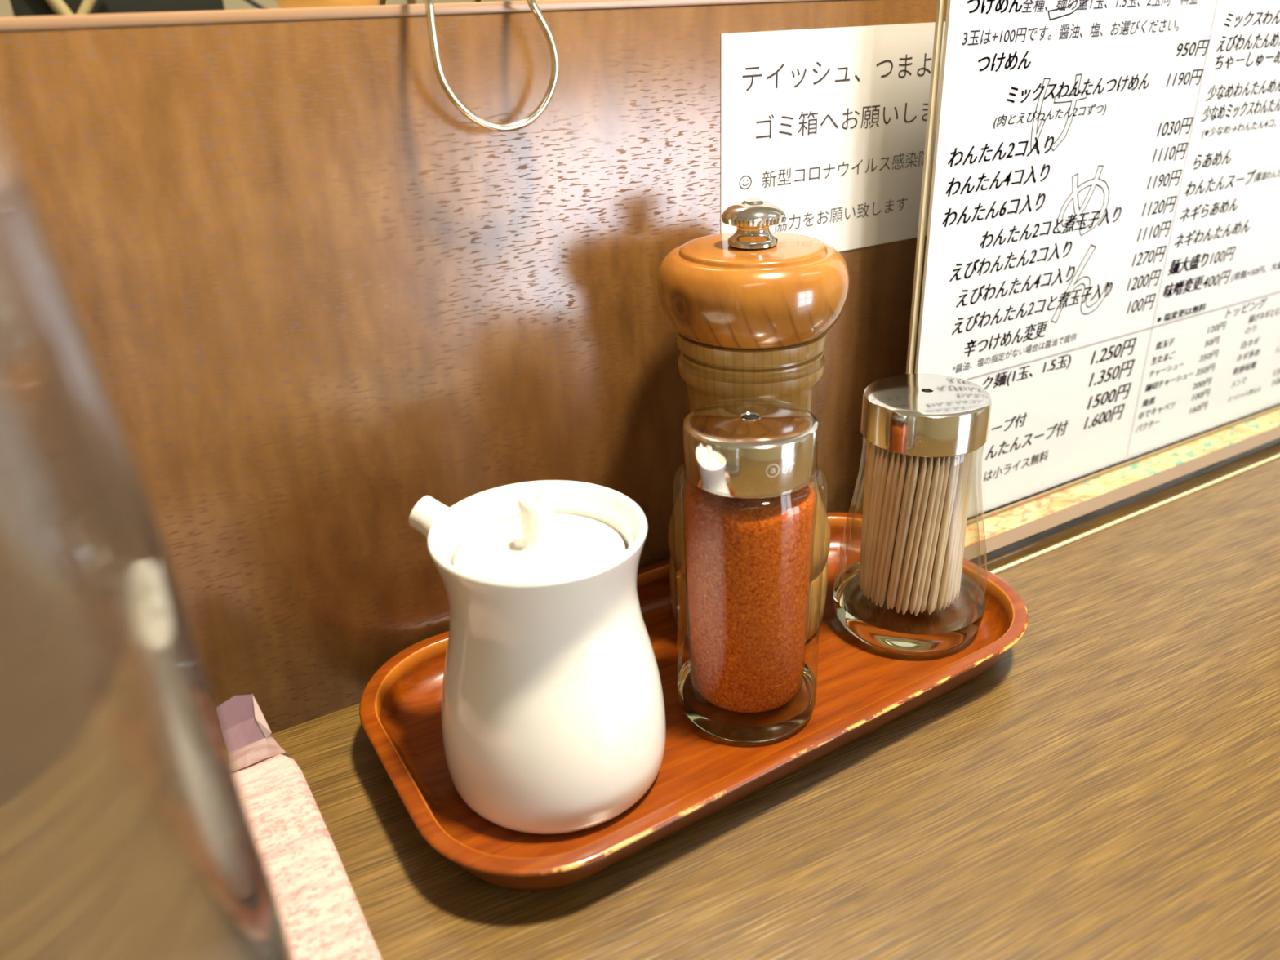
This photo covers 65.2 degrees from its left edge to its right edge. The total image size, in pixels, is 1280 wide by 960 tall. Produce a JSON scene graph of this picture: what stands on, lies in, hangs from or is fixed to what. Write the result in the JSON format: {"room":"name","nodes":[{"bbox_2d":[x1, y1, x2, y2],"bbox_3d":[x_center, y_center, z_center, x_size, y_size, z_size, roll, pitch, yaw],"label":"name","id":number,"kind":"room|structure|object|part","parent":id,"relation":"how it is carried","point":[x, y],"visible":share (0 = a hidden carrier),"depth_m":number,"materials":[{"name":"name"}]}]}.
{"room":"eatery","nodes":[
{"label":"eatery","id":0,"kind":"room"},
{"bbox_2d":[0,0,526,17],"bbox_3d":[-1.177,-1.142,2.406,5.700,2.450,0.050,-16,29,-27],"label":"wall","id":1,"kind":"structure","parent":0,"point":[6,10],"depth_m":2.50,"materials":[{"name":"beige paint"}]},
{"bbox_3d":[0.206,0.910,0.880,5.700,0.050,5.300,-16,29,-27],"label":"floor","id":2,"kind":"structure","parent":0,"visible":0},
{"bbox_2d":[270,403,1279,959],"bbox_3d":[0.176,0.407,0.775,3.200,0.950,1.080,-16,29,-27],"label":"countertop","id":3,"kind":"structure","parent":2,"relation":"on","point":[1108,788],"depth_m":0.31,"materials":[{"name":"brown wood"}]},
{"bbox_2d":[0,111,296,959],"bbox_3d":[-0.124,0.056,0.113,0.155,0.270,0.147,-3,25,-2],"label":"water pitcher","id":4,"kind":"object","parent":3,"relation":"on","point":[127,832],"visible":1,"depth_m":0.10,"materials":[{"name":"glass"}]},
{"bbox_2d":[216,692,382,959],"bbox_3d":[-0.101,0.105,0.277,0.031,0.040,0.111,-16,29,-27],"label":"pack","id":5,"kind":"object","parent":3,"relation":"on","point":[324,919],"visible":0.78,"depth_m":0.28,"materials":[{"name":"pink paper"}]},
{"bbox_2d":[0,0,947,733],"bbox_3d":[0.182,-0.109,0.483,3.200,0.233,0.019,-16,29,-27],"label":"wall","id":6,"kind":"structure","parent":3,"relation":"on","point":[317,299],"depth_m":0.33,"materials":[{"name":"brown wood"}]},
{"bbox_2d":[377,0,559,132],"bbox_3d":[-0.056,-0.137,0.315,0.049,0.052,0.039,-16,29,-27],"label":"wire loop","id":7,"kind":"object","parent":6,"relation":"hanging from","point":[458,104],"visible":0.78,"depth_m":0.31,"materials":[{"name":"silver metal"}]},
{"bbox_2d":[720,22,945,251],"bbox_3d":[0.092,-0.136,0.401,0.145,0.085,0.001,-16,29,-27],"label":"notice sheet","id":8,"kind":"object","parent":6,"relation":"attached to","point":[827,126],"visible":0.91,"depth_m":0.39,"materials":[{"name":"white paper"}]},
{"bbox_2d":[359,512,1028,891],"bbox_3d":[0.028,0.069,0.366,0.244,0.020,0.129,-16,29,-27],"label":"serving tray","id":9,"kind":"object","parent":3,"relation":"on","point":[863,687],"visible":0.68,"depth_m":0.34,"materials":[{"name":"brown wood"}]},
{"bbox_2d":[408,480,666,834],"bbox_3d":[-0.028,0.049,0.307,0.071,0.098,0.071,-9,26,-14],"label":"pot","id":10,"kind":"object","parent":9,"relation":"on","point":[553,713],"visible":1,"depth_m":0.29,"materials":[{"name":"white ceramic"}]},
{"bbox_3d":[-0.057,0.020,0.310,0.030,0.028,0.018,2,26,9],"label":"spout","id":11,"kind":"part","parent":10,"relation":"part of","materials":[{"name":"white ceramic"}]},
{"bbox_3d":[-0.030,0.014,0.291,0.050,0.022,0.050,-16,29,-27],"label":"lid","id":12,"kind":"part","parent":10,"relation":"part of","materials":[{"name":"white ceramic"}]},
{"bbox_2d":[671,397,827,743],"bbox_3d":[0.036,0.029,0.330,0.049,0.108,0.049,-11,27,-18],"label":"shaker","id":13,"kind":"object","parent":9,"relation":"on","point":[740,447],"visible":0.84,"depth_m":0.30,"materials":[{"name":"clear glass"}]},
{"bbox_3d":[0.037,0.074,0.351,0.048,0.009,0.048,-16,29,-27],"label":"glass","id":14,"kind":"part","parent":13,"relation":"part of","materials":[{"name":"clear glass"}]},
{"bbox_2d":[684,482,815,712],"bbox_3d":[0.036,0.035,0.333,0.042,0.078,0.042,-16,29,-27],"label":"powder","id":15,"kind":"object","parent":13,"relation":"in","point":[748,560],"visible":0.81,"depth_m":0.32,"materials":[{"name":"orange food"}]},
{"bbox_2d":[656,198,849,642],"bbox_3d":[0.041,-0.019,0.368,0.066,0.164,0.066,12,29,27],"label":"pepper mill","id":16,"kind":"object","parent":9,"relation":"on","point":[752,309],"visible":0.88,"depth_m":0.33,"materials":[{"name":"brown wood"}]},
{"bbox_3d":[0.038,-0.083,0.337,0.019,0.008,0.019,-16,29,-27],"label":"knob","id":17,"kind":"part","parent":16,"relation":"part of","materials":[{"name":"silver metal"}]},
{"bbox_2d":[832,373,991,654],"bbox_3d":[0.104,0.012,0.377,0.058,0.096,0.058,4,26,12],"label":"holder","id":18,"kind":"object","parent":9,"relation":"on","point":[914,415],"visible":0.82,"depth_m":0.36,"materials":[{"name":"clear glass"}]},
{"bbox_2d":[861,442,868,537],"bbox_3d":[0.087,0.012,0.383,0.002,0.065,0.007,9,27,21],"label":"toothpick","id":19,"kind":"object","parent":18,"relation":"in","point":[868,442],"visible":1,"depth_m":0.38,"materials":[{"name":"brown wood"}]},
{"bbox_2d":[858,442,871,574],"bbox_3d":[0.086,0.013,0.380,0.002,0.065,0.007,4,26,12],"label":"toothpick","id":20,"kind":"object","parent":18,"relation":"in","point":[870,445],"visible":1,"depth_m":0.37,"materials":[{"name":"brown wood"}]},
{"bbox_2d":[858,444,873,583],"bbox_3d":[0.086,0.014,0.377,0.002,0.065,0.007,2,26,8],"label":"toothpick","id":21,"kind":"object","parent":18,"relation":"in","point":[872,446],"visible":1,"depth_m":0.37,"materials":[{"name":"brown wood"}]},
{"bbox_2d":[862,441,870,514],"bbox_3d":[0.086,0.012,0.382,0.002,0.065,0.007,8,27,20],"label":"toothpick","id":22,"kind":"object","parent":18,"relation":"in","point":[868,443],"visible":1,"depth_m":0.37,"materials":[{"name":"brown wood"}]},
{"bbox_2d":[859,444,876,589],"bbox_3d":[0.085,0.015,0.375,0.002,0.065,0.007,-1,25,3],"label":"toothpick","id":23,"kind":"object","parent":18,"relation":"in","point":[873,454],"visible":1,"depth_m":0.37,"materials":[{"name":"brown wood"}]},
{"bbox_2d":[862,448,879,594],"bbox_3d":[0.086,0.017,0.374,0.002,0.065,0.007,-3,25,-2],"label":"toothpick","id":24,"kind":"object","parent":18,"relation":"in","point":[877,456],"visible":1,"depth_m":0.37,"materials":[{"name":"brown wood"}]},
{"bbox_2d":[863,449,884,596],"bbox_3d":[0.087,0.017,0.372,0.002,0.065,0.007,-6,26,-9],"label":"toothpick","id":25,"kind":"object","parent":18,"relation":"in","point":[882,456],"visible":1,"depth_m":0.37,"materials":[{"name":"brown wood"}]},
{"bbox_2d":[866,452,888,599],"bbox_3d":[0.088,0.018,0.370,0.002,0.065,0.007,-9,26,-15],"label":"toothpick","id":26,"kind":"object","parent":18,"relation":"in","point":[885,468],"visible":1,"depth_m":0.37,"materials":[{"name":"brown wood"}]},
{"bbox_2d":[870,453,894,602],"bbox_3d":[0.089,0.019,0.368,0.002,0.065,0.007,-13,27,-21],"label":"toothpick","id":27,"kind":"object","parent":18,"relation":"in","point":[891,466],"visible":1,"depth_m":0.37,"materials":[{"name":"brown wood"}]},
{"bbox_2d":[880,448,885,458],"bbox_3d":[0.088,0.015,0.375,0.002,0.065,0.007,-1,25,1],"label":"toothpick","id":28,"kind":"object","parent":18,"relation":"in","point":[884,452],"visible":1,"depth_m":0.36,"materials":[{"name":"brown wood"}]},
{"bbox_2d":[874,453,900,605],"bbox_3d":[0.090,0.019,0.366,0.002,0.065,0.006,-22,32,-35],"label":"toothpick","id":29,"kind":"object","parent":18,"relation":"in","point":[896,469],"visible":1,"depth_m":0.36,"materials":[{"name":"brown wood"}]},
{"bbox_2d":[885,450,889,468],"bbox_3d":[0.089,0.017,0.372,0.002,0.065,0.006,-3,25,-3],"label":"toothpick","id":30,"kind":"object","parent":18,"relation":"in","point":[887,451],"visible":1,"depth_m":0.36,"materials":[{"name":"brown wood"}]},
{"bbox_2d":[888,452,895,469],"bbox_3d":[0.090,0.017,0.370,0.002,0.065,0.006,-10,26,-16],"label":"toothpick","id":31,"kind":"object","parent":18,"relation":"in","point":[892,453],"visible":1,"depth_m":0.36,"materials":[{"name":"brown wood"}]},
{"bbox_2d":[879,456,906,607],"bbox_3d":[0.092,0.020,0.365,0.002,0.065,0.006,-22,32,-36],"label":"toothpick","id":32,"kind":"object","parent":18,"relation":"in","point":[900,483],"visible":1,"depth_m":0.36,"materials":[{"name":"brown wood"}]},
{"bbox_2d":[884,454,906,602],"bbox_3d":[0.093,0.019,0.368,0.002,0.065,0.006,-19,30,-32],"label":"toothpick","id":33,"kind":"object","parent":18,"relation":"in","point":[904,455],"visible":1,"depth_m":0.37,"materials":[{"name":"brown wood"}]},
{"bbox_2d":[886,456,913,608],"bbox_3d":[0.094,0.020,0.364,0.006,0.065,0.002,19,32,37],"label":"toothpick","id":34,"kind":"object","parent":18,"relation":"in","point":[910,468],"visible":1,"depth_m":0.36,"materials":[{"name":"brown wood"}]},
{"bbox_2d":[886,455,913,597],"bbox_3d":[0.095,0.019,0.366,0.006,0.065,0.002,19,32,37],"label":"toothpick","id":35,"kind":"object","parent":18,"relation":"in","point":[911,455],"visible":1,"depth_m":0.36,"materials":[{"name":"brown wood"}]},
{"bbox_2d":[893,455,911,548],"bbox_3d":[0.095,0.018,0.368,0.002,0.065,0.005,-24,33,-39],"label":"toothpick","id":36,"kind":"object","parent":18,"relation":"in","point":[908,456],"visible":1,"depth_m":0.36,"materials":[{"name":"brown wood"}]},
{"bbox_2d":[889,456,918,608],"bbox_3d":[0.096,0.020,0.363,0.006,0.065,0.002,16,31,34],"label":"toothpick","id":37,"kind":"object","parent":18,"relation":"in","point":[914,474],"visible":1,"depth_m":0.36,"materials":[{"name":"brown wood"}]},
{"bbox_2d":[893,457,919,607],"bbox_3d":[0.097,0.019,0.365,0.005,0.065,0.002,17,31,35],"label":"toothpick","id":38,"kind":"object","parent":18,"relation":"in","point":[895,606],"visible":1,"depth_m":0.37,"materials":[{"name":"brown wood"}]},
{"bbox_3d":[0.105,0.049,0.394,0.058,0.013,0.058,-16,29,-27],"label":"glass","id":39,"kind":"part","parent":18,"relation":"part of","materials":[{"name":"clear glass"}]},
{"bbox_2d":[896,458,926,613],"bbox_3d":[0.098,0.021,0.362,0.006,0.065,0.002,10,28,24],"label":"toothpick","id":40,"kind":"object","parent":18,"relation":"in","point":[920,487],"visible":1,"depth_m":0.36,"materials":[{"name":"brown wood"}]},
{"bbox_2d":[902,457,926,568],"bbox_3d":[0.099,0.020,0.364,0.006,0.065,0.002,7,27,18],"label":"toothpick","id":41,"kind":"object","parent":18,"relation":"in","point":[924,458],"visible":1,"depth_m":0.35,"materials":[{"name":"brown wood"}]},
{"bbox_2d":[913,456,919,480],"bbox_3d":[0.098,0.018,0.367,0.005,0.065,0.002,11,28,25],"label":"toothpick","id":42,"kind":"object","parent":18,"relation":"in","point":[915,456],"visible":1,"depth_m":0.35,"materials":[{"name":"brown wood"}]},
{"bbox_2d":[901,457,933,614],"bbox_3d":[0.100,0.021,0.362,0.006,0.065,0.002,3,26,11],"label":"toothpick","id":43,"kind":"object","parent":18,"relation":"in","point":[910,575],"visible":1,"depth_m":0.36,"materials":[{"name":"brown wood"}]},
{"bbox_2d":[906,457,933,610],"bbox_3d":[0.101,0.020,0.364,0.005,0.065,0.002,2,26,8],"label":"toothpick","id":44,"kind":"object","parent":18,"relation":"in","point":[931,457],"visible":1,"depth_m":0.37,"materials":[{"name":"brown wood"}]},
{"bbox_2d":[909,457,940,613],"bbox_3d":[0.103,0.021,0.361,0.006,0.065,0.002,0,25,5],"label":"toothpick","id":45,"kind":"object","parent":18,"relation":"in","point":[933,488],"visible":1,"depth_m":0.36,"materials":[{"name":"brown wood"}]},
{"bbox_2d":[914,457,944,615],"bbox_3d":[0.104,0.021,0.362,0.006,0.065,0.002,-4,25,-4],"label":"toothpick","id":46,"kind":"object","parent":18,"relation":"in","point":[941,473],"visible":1,"depth_m":0.36,"materials":[{"name":"brown wood"}]},
{"bbox_2d":[931,457,937,479],"bbox_3d":[0.105,0.019,0.366,0.005,0.065,0.002,-8,26,-12],"label":"toothpick","id":47,"kind":"object","parent":18,"relation":"in","point":[935,457],"visible":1,"depth_m":0.35,"materials":[{"name":"brown wood"}]},
{"bbox_2d":[920,456,950,613],"bbox_3d":[0.106,0.020,0.361,0.006,0.065,0.002,-6,26,-8],"label":"toothpick","id":48,"kind":"object","parent":18,"relation":"in","point":[924,599],"visible":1,"depth_m":0.36,"materials":[{"name":"brown wood"}]},
{"bbox_2d":[924,456,951,610],"bbox_3d":[0.108,0.020,0.364,0.005,0.065,0.002,-8,26,-12],"label":"toothpick","id":49,"kind":"object","parent":18,"relation":"in","point":[949,456],"visible":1,"depth_m":0.37,"materials":[{"name":"brown wood"}]},
{"bbox_2d":[927,455,956,614],"bbox_3d":[0.109,0.021,0.362,0.006,0.065,0.002,-12,27,-20],"label":"toothpick","id":50,"kind":"object","parent":18,"relation":"in","point":[946,508],"visible":1,"depth_m":0.36,"materials":[{"name":"brown wood"}]},
{"bbox_2d":[932,455,959,612],"bbox_3d":[0.110,0.020,0.363,0.006,0.065,0.002,-14,28,-23],"label":"toothpick","id":51,"kind":"object","parent":18,"relation":"in","point":[957,459],"visible":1,"depth_m":0.36,"materials":[{"name":"brown wood"}]},
{"bbox_2d":[937,453,965,610],"bbox_3d":[0.113,0.019,0.364,0.006,0.065,0.002,-19,30,-32],"label":"toothpick","id":52,"kind":"object","parent":18,"relation":"in","point":[944,575],"visible":1,"depth_m":0.36,"materials":[{"name":"brown wood"}]},
{"bbox_2d":[942,453,967,609],"bbox_3d":[0.115,0.019,0.364,0.002,0.065,0.006,18,32,37],"label":"toothpick","id":53,"kind":"object","parent":18,"relation":"in","point":[948,581],"visible":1,"depth_m":0.37,"materials":[{"name":"brown wood"}]},
{"bbox_2d":[946,453,969,607],"bbox_3d":[0.116,0.018,0.366,0.002,0.065,0.006,12,29,28],"label":"toothpick","id":54,"kind":"object","parent":18,"relation":"in","point":[968,454],"visible":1,"depth_m":0.37,"materials":[{"name":"brown wood"}]},
{"bbox_2d":[950,452,972,604],"bbox_3d":[0.118,0.017,0.368,0.002,0.065,0.006,9,27,22],"label":"toothpick","id":55,"kind":"object","parent":18,"relation":"in","point":[953,593],"visible":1,"depth_m":0.37,"materials":[{"name":"brown wood"}]},
{"bbox_2d":[954,466,971,599],"bbox_3d":[0.119,0.016,0.369,0.002,0.065,0.006,6,26,17],"label":"toothpick","id":56,"kind":"object","parent":18,"relation":"in","point":[971,467],"visible":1,"depth_m":0.37,"materials":[{"name":"brown wood"}]},
{"bbox_2d":[954,451,973,600],"bbox_3d":[0.120,0.016,0.371,0.002,0.065,0.006,2,26,8],"label":"toothpick","id":57,"kind":"object","parent":18,"relation":"in","point":[967,504],"visible":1,"depth_m":0.37,"materials":[{"name":"brown wood"}]},
{"bbox_2d":[906,0,1279,573],"bbox_3d":[0.304,-0.155,0.485,0.445,0.305,0.059,-16,29,-27],"label":"frame","id":58,"kind":"object","parent":3,"relation":"on","point":[1011,536],"visible":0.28,"depth_m":0.46,"materials":[{"name":"plastic"}]},
{"bbox_2d":[919,0,1279,517],"bbox_3d":[0.294,-0.157,0.485,0.417,0.295,0.001,-16,29,-27],"label":"menu sheet","id":59,"kind":"object","parent":58,"relation":"on","point":[1104,264],"visible":1,"depth_m":0.45,"materials":[{"name":"white paper"}]},
{"bbox_2d":[964,409,1279,547],"bbox_3d":[0.312,-0.020,0.545,0.439,0.001,0.014,-16,29,-27],"label":"trim strip","id":60,"kind":"object","parent":58,"relation":"on","point":[1004,522],"visible":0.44,"depth_m":0.51,"materials":[{"name":"beige wood"}]},
{"bbox_3d":[0.308,-0.024,0.550,0.442,0.002,0.001,-16,29,-27],"label":"slot rail","id":61,"kind":"part","parent":58,"relation":"part of","materials":[{"name":"brown"}]},
{"bbox_3d":[-0.076,-0.281,0.883,3.200,0.220,0.150,-16,29,-27],"label":"trim","id":62,"kind":"structure","parent":3,"relation":"on","visible":0},
{"bbox_2d":[45,0,73,15],"bbox_3d":[-0.353,-0.288,0.607,0.030,0.048,0.008,-16,29,-27],"label":"rod","id":63,"kind":"object","parent":62,"relation":"on","point":[60,7],"visible":0.48,"depth_m":0.60,"materials":[{"name":"beige wood"}]},
{"bbox_2d":[75,0,96,14],"bbox_3d":[-0.335,-0.288,0.606,0.038,0.048,0.006,-16,29,-27],"label":"rod","id":64,"kind":"object","parent":62,"relation":"on","point":[86,7],"visible":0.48,"depth_m":0.60,"materials":[{"name":"beige wood"}]},
{"bbox_2d":[9,0,224,17],"bbox_3d":[-0.331,-0.398,0.587,0.122,0.260,0.008,-16,29,-27],"label":"panel","id":65,"kind":"object","parent":62,"relation":"on","point":[20,7],"visible":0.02,"depth_m":0.63,"materials":[{"name":"black"}]},
{"bbox_2d":[244,0,266,8],"bbox_3d":[-0.249,-0.313,0.667,0.049,0.034,0.003,-15,28,-25],"label":"rod","id":66,"kind":"object","parent":62,"relation":"on","point":[252,2],"visible":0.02,"depth_m":0.66,"materials":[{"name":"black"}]},
{"bbox_2d":[274,0,377,8],"bbox_3d":[-0.229,-0.355,0.744,0.094,0.042,0.094,-16,29,-27],"label":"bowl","id":67,"kind":"object","parent":62,"relation":"on","point":[281,3],"visible":0.11,"depth_m":0.71,"materials":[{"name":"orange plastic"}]},
{"bbox_2d":[406,0,416,4],"bbox_3d":[-0.164,-0.352,0.711,0.006,0.060,0.004,-16,29,-27],"label":"wooden stick","id":68,"kind":"object","parent":62,"relation":"on","point":[409,2],"visible":0.02,"depth_m":0.71,"materials":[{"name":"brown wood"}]}
]}

